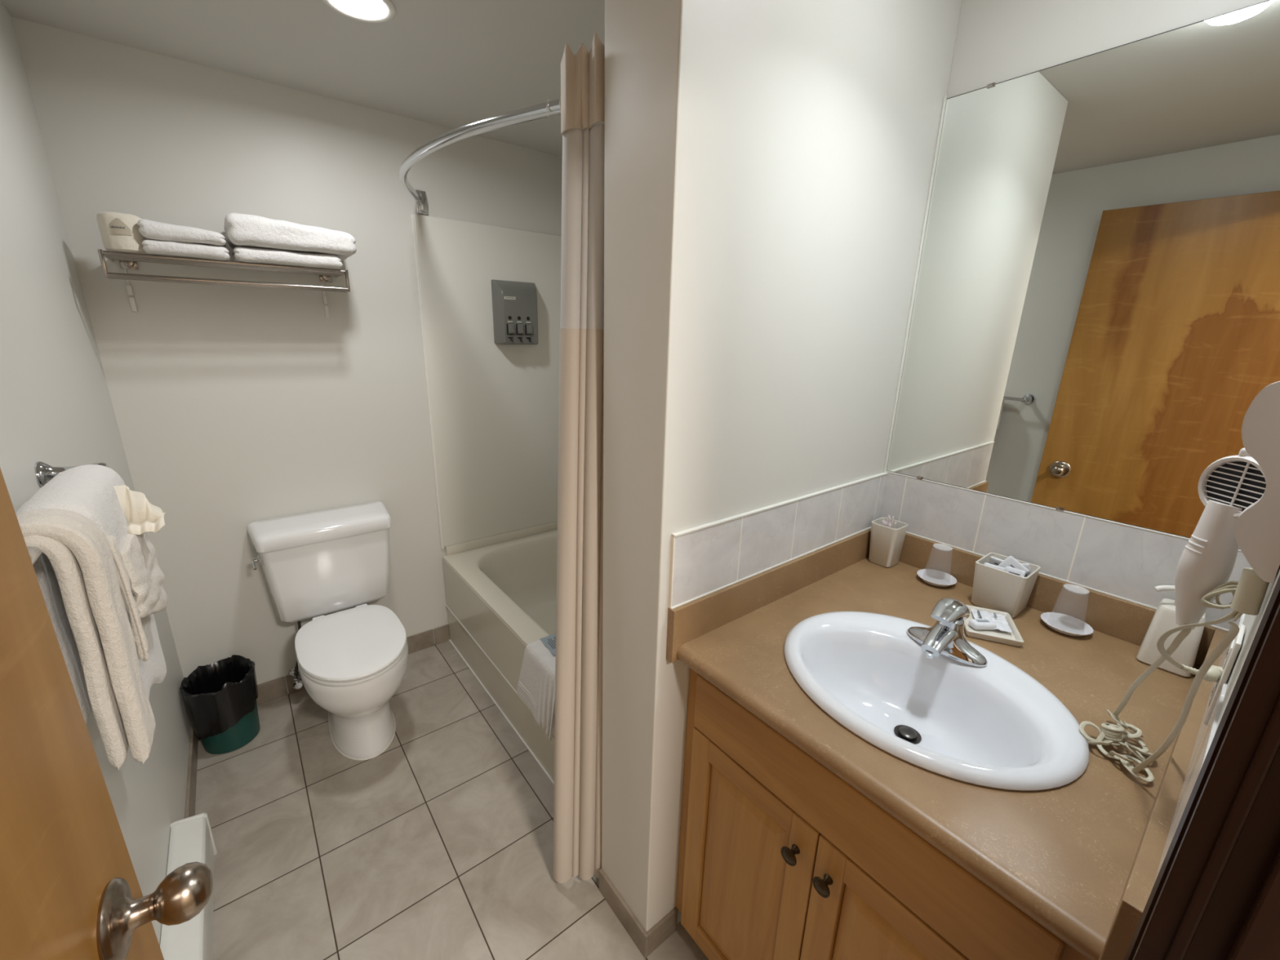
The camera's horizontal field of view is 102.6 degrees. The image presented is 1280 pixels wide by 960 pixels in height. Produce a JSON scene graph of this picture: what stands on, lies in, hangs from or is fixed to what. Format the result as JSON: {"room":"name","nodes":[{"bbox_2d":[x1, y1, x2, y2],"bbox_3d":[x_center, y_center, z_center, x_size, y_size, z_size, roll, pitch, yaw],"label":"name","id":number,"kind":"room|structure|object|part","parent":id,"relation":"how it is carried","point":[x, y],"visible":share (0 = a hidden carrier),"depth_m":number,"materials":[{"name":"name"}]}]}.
{"room":"hotel bathroom","nodes":[
{"label":"hotel bathroom","id":0,"kind":"room"},
{"bbox_2d":[0,0,191,946],"bbox_3d":[-0.975,0.158,0.719,0.100,2.293,2.513,-11,20,-37],"label":"wall","id":1,"kind":"structure","parent":0,"point":[56,408],"depth_m":1.22,"materials":[{"name":"paint"}]},
{"bbox_2d":[26,461,109,565],"bbox_3d":[-0.919,0.052,0.782,0.093,0.054,0.639,-11,20,-37],"label":"towel rail","id":2,"kind":"object","parent":1,"relation":"attached to","point":[45,473],"visible":0.29,"depth_m":0.96,"materials":[{"name":"silver metal"}]},
{"bbox_3d":[-1.100,-0.016,1.001,0.093,0.054,0.054,-11,20,-37],"label":"post","id":3,"kind":"part","parent":2,"relation":"part of","materials":[{"name":"silver metal"}]},
{"bbox_2d":[16,508,155,769],"bbox_3d":[-0.806,0.238,0.727,0.119,0.400,0.086,-11,20,-37],"label":"bath towel","id":4,"kind":"object","parent":2,"relation":"hanging from","point":[79,553],"visible":0.82,"depth_m":0.72,"materials":[{"name":"white fabric"}]},
{"bbox_2d":[33,553,166,724],"bbox_3d":[-0.957,0.238,0.922,0.075,0.478,0.350,-11,20,-37],"label":"bath towel","id":5,"kind":"object","parent":2,"relation":"hanging from","point":[153,670],"visible":0.12,"depth_m":0.80,"materials":[{"name":"white fabric"}]},
{"bbox_2d":[15,464,167,661],"bbox_3d":[-0.926,0.154,0.875,0.130,0.316,0.294,-11,20,-37],"label":"hand towel","id":6,"kind":"object","parent":5,"relation":"on","point":[88,491],"visible":0.8,"depth_m":0.83,"materials":[{"name":"white fabric"}]},
{"bbox_2d":[113,484,167,534],"bbox_3d":[-0.915,0.053,0.920,0.087,0.087,0.071,-11,20,-37],"label":"washcloth","id":7,"kind":"object","parent":6,"relation":"in","point":[143,517],"visible":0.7,"depth_m":0.92,"materials":[{"name":"beige fabric"}]},
{"bbox_2d":[0,467,213,959],"bbox_3d":[-0.389,0.415,0.243,0.196,2.067,0.770,-9,19,-32],"label":"door","id":8,"kind":"structure","parent":1,"relation":"in","point":[70,889],"depth_m":0.47,"materials":[{"name":"orange wood"}]},
{"bbox_3d":[-0.495,0.449,0.558,0.045,0.054,0.054,-9,19,-32],"label":"knob","id":9,"kind":"part","parent":8,"relation":"part of","materials":[{"name":"silver metal"}]},
{"bbox_2d":[160,813,217,959],"bbox_3d":[-1.012,1.112,1.159,0.074,0.214,0.745,-11,20,-37],"label":"baseboard heater","id":10,"kind":"object","parent":1,"relation":"attached to","point":[191,838],"visible":0.64,"depth_m":1.28,"materials":[{"name":"white metal"}]},
{"bbox_2d":[184,724,198,818],"bbox_3d":[-0.992,1.200,1.100,0.009,0.080,2.381,-11,20,-37],"label":"baseboard","id":11,"kind":"structure","parent":1,"relation":"attached to","point":[190,801],"depth_m":1.72,"materials":[{"name":"tile"}]},
{"bbox_2d":[11,16,562,693],"bbox_3d":[-1.040,-0.290,2.267,1.990,2.293,0.100,-11,20,-37],"label":"wall","id":12,"kind":"structure","parent":0,"point":[235,407],"depth_m":1.88,"materials":[{"name":"paint"}]},
{"bbox_2d":[97,248,350,317],"bbox_3d":[-1.330,-0.637,1.708,0.618,0.165,0.222,-11,20,-37],"label":"towel shelf","id":13,"kind":"object","parent":12,"relation":"attached to","point":[127,260],"visible":1,"depth_m":1.62,"materials":[{"name":"metal"}]},
{"bbox_3d":[-1.566,-0.630,1.513,0.012,0.074,0.217,-11,20,-37],"label":"frame","id":14,"kind":"part","parent":13,"relation":"part of","materials":[{"name":"metal"}]},
{"bbox_2d":[96,211,146,253],"bbox_3d":[-1.482,-0.706,1.474,0.099,0.103,0.101,-11,20,-37],"label":"roll","id":15,"kind":"object","parent":13,"relation":"on","point":[119,232],"visible":0.84,"depth_m":1.44,"materials":[{"name":"white paper"}]},
{"bbox_2d":[142,239,231,260],"bbox_3d":[-1.402,-0.706,1.595,0.204,0.042,0.201,-11,20,-37],"label":"folded towel","id":16,"kind":"object","parent":13,"relation":"on","point":[150,246],"visible":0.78,"depth_m":1.52,"materials":[{"name":"white fabric"}]},
{"bbox_2d":[137,218,226,247],"bbox_3d":[-1.400,-0.749,1.577,0.198,0.055,0.209,-11,20,-37],"label":"folded towel","id":17,"kind":"object","parent":16,"relation":"on","point":[148,229],"visible":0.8,"depth_m":1.50,"materials":[{"name":"white fabric"}]},
{"bbox_2d":[231,246,342,269],"bbox_3d":[-1.204,-0.750,1.754,0.301,0.048,0.214,-11,20,-37],"label":"folded towel","id":18,"kind":"object","parent":13,"relation":"on","point":[241,254],"visible":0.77,"depth_m":1.67,"materials":[{"name":"white fabric"}]},
{"bbox_2d":[223,213,356,260],"bbox_3d":[-1.181,-0.818,1.740,0.355,0.093,0.234,-11,20,-37],"label":"folded towel","id":19,"kind":"object","parent":18,"relation":"on","point":[243,230],"visible":0.91,"depth_m":1.65,"materials":[{"name":"white fabric"}]},
{"bbox_3d":[-1.090,-0.723,1.877,0.012,0.074,0.217,-11,20,-37],"label":"frame","id":20,"kind":"part","parent":13,"relation":"part of","materials":[{"name":"metal"}]},
{"bbox_2d":[256,624,449,705],"bbox_3d":[-1.348,0.842,2.290,0.982,0.090,0.009,-11,20,-37],"label":"baseboard","id":21,"kind":"structure","parent":12,"relation":"attached to","point":[274,689],"depth_m":2.20,"materials":[{"name":"tile"}]},
{"bbox_2d":[410,214,444,549],"bbox_3d":[-0.931,-0.369,2.261,0.014,1.452,0.014,-11,20,-37],"label":"trim","id":22,"kind":"structure","parent":12,"relation":"attached to","point":[411,215],"depth_m":2.23,"materials":[{"name":"white plastic"}]},
{"bbox_2d":[413,213,561,546],"bbox_3d":[-0.619,-0.434,2.495,0.786,1.447,0.012,-11,20,-37],"label":"wall panel","id":23,"kind":"object","parent":12,"relation":"attached to","point":[495,408],"depth_m":2.42,"materials":[{"name":"white plastic"}]},
{"bbox_2d":[491,279,538,344],"bbox_3d":[-0.557,-0.770,2.367,0.213,0.281,0.101,-11,20,-37],"label":"dispenser","id":24,"kind":"object","parent":12,"relation":"attached to","point":[514,304],"visible":1,"depth_m":2.33,"materials":[{"name":"grey plastic"}]},
{"bbox_2d":[0,0,604,156],"bbox_3d":[-0.235,-1.149,0.992,1.990,0.100,2.613,-11,20,-37],"label":"ceiling","id":25,"kind":"structure","parent":0,"point":[449,64],"depth_m":1.47,"materials":[{"name":"paint"}]},
{"bbox_2d":[322,0,395,22],"bbox_3d":[-0.701,-1.185,1.276,0.170,0.010,0.170,-11,20,-37],"label":"recessed light","id":26,"kind":"object","parent":25,"relation":"in","point":[364,11],"visible":1,"depth_m":1.29,"materials":[{"name":"white plastic"}]},
{"bbox_2d":[195,640,708,959],"bbox_3d":[0.180,1.327,1.083,1.990,0.100,4.137,-11,20,-37],"label":"floor","id":27,"kind":"structure","parent":0,"point":[437,845],"depth_m":1.56,"materials":[{"name":"tile"}]},
{"bbox_2d":[179,654,260,754],"bbox_3d":[-1.544,0.840,1.913,0.216,0.295,0.219,-11,20,-37],"label":"waste bin","id":28,"kind":"object","parent":27,"relation":"on","point":[220,697],"visible":1,"depth_m":1.87,"materials":[{"name":"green plastic"}]},
{"bbox_2d":[246,501,408,760],"bbox_3d":[-1.106,0.583,1.942,0.484,0.792,0.710,-11,20,-37],"label":"toilet","id":29,"kind":"object","parent":27,"relation":"on","point":[350,663],"visible":1,"depth_m":1.91,"materials":[{"name":"white porcelain"}]},
{"bbox_3d":[-1.382,0.304,1.839,0.014,0.025,0.049,-11,20,-37],"label":"lever","id":30,"kind":"part","parent":29,"relation":"part of","materials":[{"name":"silver metal"}]},
{"bbox_3d":[-1.243,0.177,2.020,0.480,0.062,0.226,-11,20,-37],"label":"tank lid","id":31,"kind":"part","parent":29,"relation":"part of","materials":[{"name":"white ceramic"}]},
{"bbox_3d":[-1.249,0.361,2.077,0.458,0.328,0.210,-11,20,-37],"label":"tank","id":32,"kind":"part","parent":29,"relation":"part of","materials":[{"name":"white ceramic"}]},
{"bbox_3d":[-1.034,0.579,1.847,0.341,0.020,0.481,-11,20,-37],"label":"seat lid","id":33,"kind":"part","parent":29,"relation":"part of","materials":[{"name":"plastic"}]},
{"bbox_3d":[-1.033,0.599,1.852,0.341,0.018,0.473,-11,20,-37],"label":"seat","id":34,"kind":"part","parent":29,"relation":"part of","materials":[{"name":"plastic"}]},
{"bbox_3d":[-1.075,0.785,1.954,0.342,0.398,0.572,-11,20,-37],"label":"bowl","id":35,"kind":"part","parent":29,"relation":"part of","materials":[{"name":"white ceramic"}]},
{"bbox_2d":[442,520,557,785],"bbox_3d":[-0.192,0.674,2.219,0.810,0.510,1.465,-11,20,-37],"label":"bathtub","id":36,"kind":"object","parent":27,"relation":"on","point":[500,590],"visible":0.33,"depth_m":2.32,"materials":[{"name":"ceramic"}]},
{"bbox_2d":[442,528,557,645],"bbox_3d":[-0.189,0.646,2.212,0.804,0.362,1.465,-11,20,-37],"label":"basin","id":37,"kind":"object","parent":36,"relation":"in","point":[502,592],"depth_m":2.48,"materials":[{"name":"ceramic"}]},
{"bbox_2d":[516,640,555,741],"bbox_3d":[-0.304,0.705,1.775,0.155,0.268,0.316,-9,19,-31],"label":"cloth","id":38,"kind":"object","parent":36,"relation":"on","point":[536,681],"visible":0.64,"depth_m":1.72,"materials":[{"name":"white fabric"}]},
{"bbox_2d":[539,633,555,656],"bbox_3d":[-0.290,0.566,1.771,0.070,0.002,0.116,-9,19,-33],"label":"card","id":39,"kind":"object","parent":38,"relation":"on","point":[549,642],"visible":0.4,"depth_m":1.78,"materials":[{"name":"grey paper"}]},
{"bbox_2d":[675,667,1088,959],"bbox_3d":[0.609,0.808,1.194,0.818,0.854,0.717,-11,20,-37],"label":"vanity cabinet","id":40,"kind":"object","parent":27,"relation":"on","point":[781,858],"visible":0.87,"depth_m":0.93,"materials":[{"name":"brown wood"}]},
{"bbox_3d":[0.208,1.135,1.181,0.019,0.052,0.212,-11,20,-37],"label":"door rail","id":41,"kind":"part","parent":40,"relation":"part of","materials":[{"name":"brown wood"}]},
{"bbox_3d":[0.214,0.871,1.105,0.015,0.494,0.208,-11,20,-37],"label":"door inset panel","id":42,"kind":"part","parent":40,"relation":"part of","materials":[{"name":"brown wood"}]},
{"bbox_3d":[0.221,0.607,1.029,0.019,0.052,0.212,-11,20,-37],"label":"door rail","id":43,"kind":"part","parent":40,"relation":"part of","materials":[{"name":"brown wood"}]},
{"bbox_3d":[0.277,0.681,0.936,0.027,0.033,0.033,-11,20,-37],"label":"knob","id":44,"kind":"part","parent":40,"relation":"part of","materials":[{"name":"black metal"}]},
{"bbox_3d":[0.318,0.698,0.886,0.027,0.033,0.033,-11,20,-37],"label":"knob","id":45,"kind":"part","parent":40,"relation":"part of","materials":[{"name":"black metal"}]},
{"bbox_3d":[0.411,0.945,0.866,0.015,0.494,0.210,-11,20,-37],"label":"door inset panel","id":46,"kind":"part","parent":40,"relation":"part of","materials":[{"name":"brown wood"}]},
{"bbox_3d":[0.418,0.681,0.790,0.019,0.052,0.214,-11,20,-37],"label":"door rail","id":47,"kind":"part","parent":40,"relation":"part of","materials":[{"name":"brown wood"}]},
{"bbox_2d":[666,528,1227,959],"bbox_3d":[0.610,0.346,1.051,0.850,0.137,0.721,-11,20,-37],"label":"countertop","id":48,"kind":"structure","parent":40,"relation":"on","point":[1081,858],"depth_m":0.88,"materials":[{"name":"beige laminate"}]},
{"bbox_2d":[868,517,907,567],"bbox_3d":[0.710,0.181,1.478,0.077,0.122,0.077,-11,20,-37],"label":"holder","id":49,"kind":"object","parent":48,"relation":"on","point":[886,545],"visible":1,"depth_m":1.46,"materials":[{"name":"beige plastic"}]},
{"bbox_2d":[916,568,956,586],"bbox_3d":[0.797,0.267,1.381,0.095,0.014,0.095,-11,20,-37],"label":"saucer","id":50,"kind":"object","parent":48,"relation":"on","point":[936,578],"visible":1,"depth_m":1.39,"materials":[{"name":"white ceramic"}]},
{"bbox_2d":[784,611,1089,791],"bbox_3d":[0.523,0.453,0.995,0.439,0.176,0.509,-11,20,-37],"label":"sink","id":51,"kind":"object","parent":48,"relation":"in","point":[993,725],"visible":0.97,"depth_m":1.00,"materials":[{"name":"ceramic"}]},
{"bbox_2d":[906,598,987,667],"bbox_3d":[0.613,0.300,1.035,0.112,0.115,0.154,-11,20,-37],"label":"faucet","id":52,"kind":"object","parent":51,"relation":"on","point":[946,637],"visible":1,"depth_m":1.02,"materials":[{"name":"silver metal"}]},
{"bbox_3d":[0.606,0.321,1.035,0.096,0.050,0.049,-11,20,-37],"label":"spout","id":53,"kind":"part","parent":52,"relation":"part of","materials":[{"name":"silver metal"}]},
{"bbox_3d":[0.622,0.270,1.032,0.092,0.056,0.053,-11,20,-37],"label":"lever","id":54,"kind":"part","parent":52,"relation":"part of","materials":[{"name":"silver metal"}]},
{"bbox_2d":[964,604,1024,646],"bbox_3d":[0.791,0.328,1.165,0.106,0.016,0.132,8,17,21],"label":"soap dish","id":55,"kind":"object","parent":48,"relation":"on","point":[1015,638],"visible":0.69,"depth_m":1.13,"materials":[{"name":"white ceramic"}]},
{"bbox_2d":[968,618,996,630],"bbox_3d":[0.768,0.324,1.151,0.052,0.018,0.028,1,16,-1],"label":"soap bar","id":56,"kind":"object","parent":55,"relation":"on","point":[976,624],"visible":1,"depth_m":1.14,"materials":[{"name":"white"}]},
{"bbox_2d":[975,619,989,622],"bbox_3d":[0.767,0.316,1.148,0.026,0.001,0.008,1,16,-1],"label":"print","id":57,"kind":"object","parent":56,"relation":"on","point":[976,620],"depth_m":1.15},
{"bbox_2d":[971,608,1012,632],"bbox_3d":[0.802,0.320,1.172,0.067,0.011,0.080,8,17,22],"label":"wrapper","id":58,"kind":"object","parent":55,"relation":"in","point":[999,620],"visible":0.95,"depth_m":1.18,"materials":[{"name":"white paper"}]},
{"bbox_2d":[977,609,997,618],"bbox_3d":[0.800,0.312,1.181,0.038,0.001,0.041,8,17,21],"label":"print","id":59,"kind":"object","parent":58,"relation":"on","point":[980,614],"depth_m":1.19,"materials":[{"name":"grey paper"}]},
{"bbox_2d":[971,552,1040,617],"bbox_3d":[0.884,0.256,1.249,0.107,0.112,0.107,-11,20,-37],"label":"box","id":60,"kind":"object","parent":48,"relation":"on","point":[993,588],"visible":0.95,"depth_m":1.22,"materials":[{"name":"beige plastic"}]},
{"bbox_2d":[983,562,1005,571],"bbox_3d":[0.851,0.231,1.240,0.049,0.054,0.020,11,18,29],"label":"packet","id":61,"kind":"object","parent":60,"relation":"in","point":[985,563],"visible":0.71,"depth_m":1.24,"materials":[{"name":"white paper"}]},
{"bbox_2d":[988,555,1004,565],"bbox_3d":[0.890,0.218,1.274,0.018,0.054,0.048,-13,21,-41],"label":"packet","id":62,"kind":"object","parent":60,"relation":"in","point":[993,560],"visible":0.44,"depth_m":1.27,"materials":[{"name":"white paper"}]},
{"bbox_2d":[998,555,1029,574],"bbox_3d":[0.897,0.221,1.244,0.016,0.075,0.072,-14,22,-43],"label":"packet","id":63,"kind":"object","parent":60,"relation":"in","point":[1011,562],"visible":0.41,"depth_m":1.24,"materials":[{"name":"white paper"}]},
{"bbox_2d":[1004,566,1026,577],"bbox_3d":[0.886,0.235,1.221,0.026,0.053,0.048,-6,18,-25],"label":"packet","id":64,"kind":"object","parent":60,"relation":"in","point":[1008,569],"visible":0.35,"depth_m":1.22,"materials":[{"name":"white paper"}]},
{"bbox_2d":[1021,563,1031,577],"bbox_3d":[0.919,0.225,1.241,0.017,0.060,0.055,-14,22,-42],"label":"packet","id":65,"kind":"object","parent":60,"relation":"in","point":[1027,566],"visible":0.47,"depth_m":1.22,"materials":[{"name":"white paper"}]},
{"bbox_2d":[1040,612,1093,636],"bbox_3d":[0.970,0.332,1.169,0.095,0.014,0.095,-11,20,-37],"label":"saucer","id":66,"kind":"object","parent":48,"relation":"on","point":[1066,624],"visible":1,"depth_m":1.18,"materials":[{"name":"white ceramic"}]},
{"bbox_2d":[1136,585,1206,676],"bbox_3d":[1.077,0.292,1.034,0.079,0.171,0.087,-12,21,-40],"label":"soap pump bottle","id":67,"kind":"object","parent":48,"relation":"on","point":[1163,620],"visible":0.46,"depth_m":1.02,"materials":[{"name":"beige plastic"}]},
{"bbox_2d":[601,0,961,932],"bbox_3d":[0.322,0.014,1.326,0.872,2.293,0.201,-11,20,-37],"label":"wall partition","id":68,"kind":"structure","parent":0,"point":[768,164],"depth_m":1.03,"materials":[{"name":"paint"}]},
{"bbox_2d":[398,98,560,214],"bbox_3d":[-0.520,-0.902,1.461,0.211,0.144,1.462,-10,20,-35],"label":"shower curtain rod","id":69,"kind":"object","parent":68,"relation":"attached to","point":[536,112],"visible":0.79,"depth_m":1.21,"materials":[{"name":"silver metal"}]},
{"bbox_2d":[546,32,604,883],"bbox_3d":[-0.161,0.159,1.207,0.182,2.002,0.124,11,19,31],"label":"shower curtain","id":70,"kind":"object","parent":69,"relation":"hanging from","point":[578,724],"visible":0.81,"depth_m":1.16,"materials":[{"name":"beige fabric"}]},
{"bbox_3d":[-0.153,0.406,1.266,0.152,1.496,0.095,6,17,15],"label":"fabric panel","id":71,"kind":"part","parent":70,"relation":"part of","materials":[{"name":"beige fabric"}]},
{"bbox_3d":[-0.108,-0.495,1.041,0.131,0.386,0.040,6,17,17],"label":"sheer panel","id":72,"kind":"part","parent":70,"relation":"part of","materials":[{"name":"beige fabric"}]},
{"bbox_2d":[599,868,678,958],"bbox_3d":[-0.008,1.140,1.396,0.109,0.076,0.210,-11,20,-37],"label":"baseboard","id":73,"kind":"structure","parent":68,"relation":"attached to","point":[646,943],"depth_m":1.33,"materials":[{"name":"tile"}]},
{"bbox_2d":[666,528,871,662],"bbox_3d":[0.394,0.257,1.313,0.846,0.121,0.018,-11,20,-37],"label":"backsplash","id":74,"kind":"structure","parent":68,"relation":"attached to","point":[691,620],"depth_m":1.21,"materials":[{"name":"beige laminate"}]},
{"bbox_2d":[668,474,887,608],"bbox_3d":[0.391,0.122,1.278,0.838,0.158,0.008,-11,20,-37],"label":"tile backsplash","id":75,"kind":"structure","parent":68,"relation":"attached to","point":[704,561],"depth_m":1.20,"materials":[{"name":"tile"}]},
{"bbox_2d":[946,0,1267,98],"bbox_3d":[0.510,-0.133,1.852,0.100,2.293,2.513,-11,20,-37],"label":"wall","id":76,"kind":"structure","parent":0,"point":[997,41],"depth_m":1.09,"materials":[{"name":"paint"}]},
{"bbox_2d":[670,95,1241,631],"bbox_3d":[0.626,-0.252,0.881,0.846,1.108,0.721,-11,20,-37],"label":"trim","id":77,"kind":"structure","parent":76,"relation":"attached to","point":[749,513],"depth_m":1.27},
{"bbox_2d":[898,533,1215,666],"bbox_3d":[0.937,0.259,1.293,0.018,0.087,0.684,-11,20,-37],"label":"backsplash","id":78,"kind":"structure","parent":76,"relation":"attached to","point":[1128,621],"depth_m":1.20,"materials":[{"name":"beige laminate"}]},
{"bbox_2d":[880,471,1252,629],"bbox_3d":[0.945,0.137,1.262,0.008,0.164,0.723,-11,20,-37],"label":"tile backsplash","id":79,"kind":"structure","parent":76,"relation":"attached to","point":[1128,562],"depth_m":1.22,"materials":[{"name":"tile"}]},
{"bbox_2d":[886,0,1279,549],"bbox_3d":[0.955,-0.395,1.111,0.009,0.942,0.714,-11,20,-37],"label":"wall mirror","id":80,"kind":"object","parent":76,"relation":"attached to","point":[1095,326],"visible":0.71,"depth_m":1.07,"materials":[{"name":"silver mirror"}]},
{"bbox_2d":[1214,565,1279,733],"bbox_3d":[0.507,0.290,0.388,1.790,2.293,0.120,-11,20,-37],"label":"wall","id":81,"kind":"structure","parent":0,"point":[1251,623],"depth_m":0.54,"materials":[{"name":"paint"}]},
{"bbox_2d":[1098,628,1227,959],"bbox_3d":[0.827,0.428,0.787,0.850,0.137,0.018,-11,20,-37],"label":"backsplash","id":82,"kind":"structure","parent":81,"relation":"attached to","point":[1137,889],"depth_m":0.59,"materials":[{"name":"beige laminate"}]},
{"bbox_2d":[1151,613,1244,891],"bbox_3d":[0.834,0.289,0.737,0.842,0.158,0.004,-11,20,-37],"label":"trim","id":83,"kind":"structure","parent":81,"relation":"attached to","point":[1206,735],"depth_m":0.57,"materials":[{"name":"tile"}]},
{"bbox_2d":[1123,575,1279,959],"bbox_3d":[0.460,0.330,0.446,0.094,2.180,0.008,-11,20,-37],"label":"trim","id":84,"kind":"structure","parent":81,"relation":"attached to","point":[1273,602],"depth_m":0.39,"materials":[{"name":"brown wood"}]},
{"bbox_2d":[1132,602,1279,959],"bbox_3d":[0.453,0.395,0.368,0.032,2.100,0.139,-11,20,-37],"label":"trim","id":85,"kind":"structure","parent":81,"relation":"attached to","point":[1219,897],"depth_m":0.36,"materials":[{"name":"brown wood"}]},
{"bbox_2d":[1204,624,1245,724],"bbox_3d":[0.719,0.239,0.632,0.070,0.115,0.007,-11,20,-37],"label":"wall outlet","id":86,"kind":"object","parent":81,"relation":"attached to","point":[1233,650],"visible":0.91,"depth_m":0.61,"materials":[{"name":"white plastic"}]},
{"bbox_2d":[1208,682,1217,706],"bbox_3d":[0.717,0.265,0.641,0.034,0.026,0.002,-11,20,-37],"label":"electrical outlet","id":87,"kind":"object","parent":86,"relation":"attached to","point":[1215,686],"depth_m":0.63,"materials":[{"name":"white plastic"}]},
{"bbox_2d":[1222,639,1235,669],"bbox_3d":[0.718,0.212,0.625,0.034,0.030,0.002,-11,20,-37],"label":"electrical outlet","id":88,"kind":"object","parent":86,"relation":"attached to","point":[1233,642],"depth_m":0.62,"materials":[{"name":"white plastic"}]},
{"bbox_2d":[1230,381,1279,615],"bbox_3d":[0.653,0.009,0.538,0.135,0.231,0.054,-11,20,-37],"label":"holder","id":89,"kind":"object","parent":81,"relation":"attached to","point":[1257,529],"visible":1,"depth_m":0.49,"materials":[{"name":"white plastic"}]},
{"bbox_2d":[1079,448,1266,782],"bbox_3d":[0.709,0.199,0.686,0.097,0.523,0.348,15,21,39],"label":"hair dryer","id":90,"kind":"object","parent":89,"relation":"in","point":[1229,485],"visible":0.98,"depth_m":0.57,"materials":[{"name":"white plastic"}]},
{"bbox_3d":[0.710,0.280,0.721,0.010,0.298,0.286,16,21,40],"label":"cord","id":91,"kind":"part","parent":90,"relation":"part of","materials":[{"name":"white plastic"}]},
{"bbox_3d":[0.683,0.294,0.646,0.020,0.341,0.203,15,21,40],"label":"cord","id":92,"kind":"part","parent":90,"relation":"part of","materials":[{"name":"white plastic"}]},
{"bbox_3d":[0.623,0.174,0.582,0.039,0.133,0.097,12,19,32],"label":"cord","id":93,"kind":"part","parent":90,"relation":"part of","materials":[{"name":"beige plastic"}]},
{"bbox_3d":[0.634,0.096,0.576,0.047,0.147,0.041,-11,20,-37],"label":"handle","id":94,"kind":"part","parent":90,"relation":"part of","materials":[{"name":"white plastic"}]},
{"bbox_3d":[0.624,0.126,0.541,0.028,0.036,0.042,1,16,-2],"label":"cord","id":95,"kind":"part","parent":90,"relation":"part of","materials":[{"name":"beige plastic"}]},
{"bbox_2d":[1203,461,1266,512],"bbox_3d":[0.636,0.008,0.548,0.037,0.056,0.049,-11,20,-37],"label":"grille","id":96,"kind":"object","parent":90,"relation":"attached to","point":[1228,486],"depth_m":0.55,"materials":[{"name":"white plastic"}]}
]}

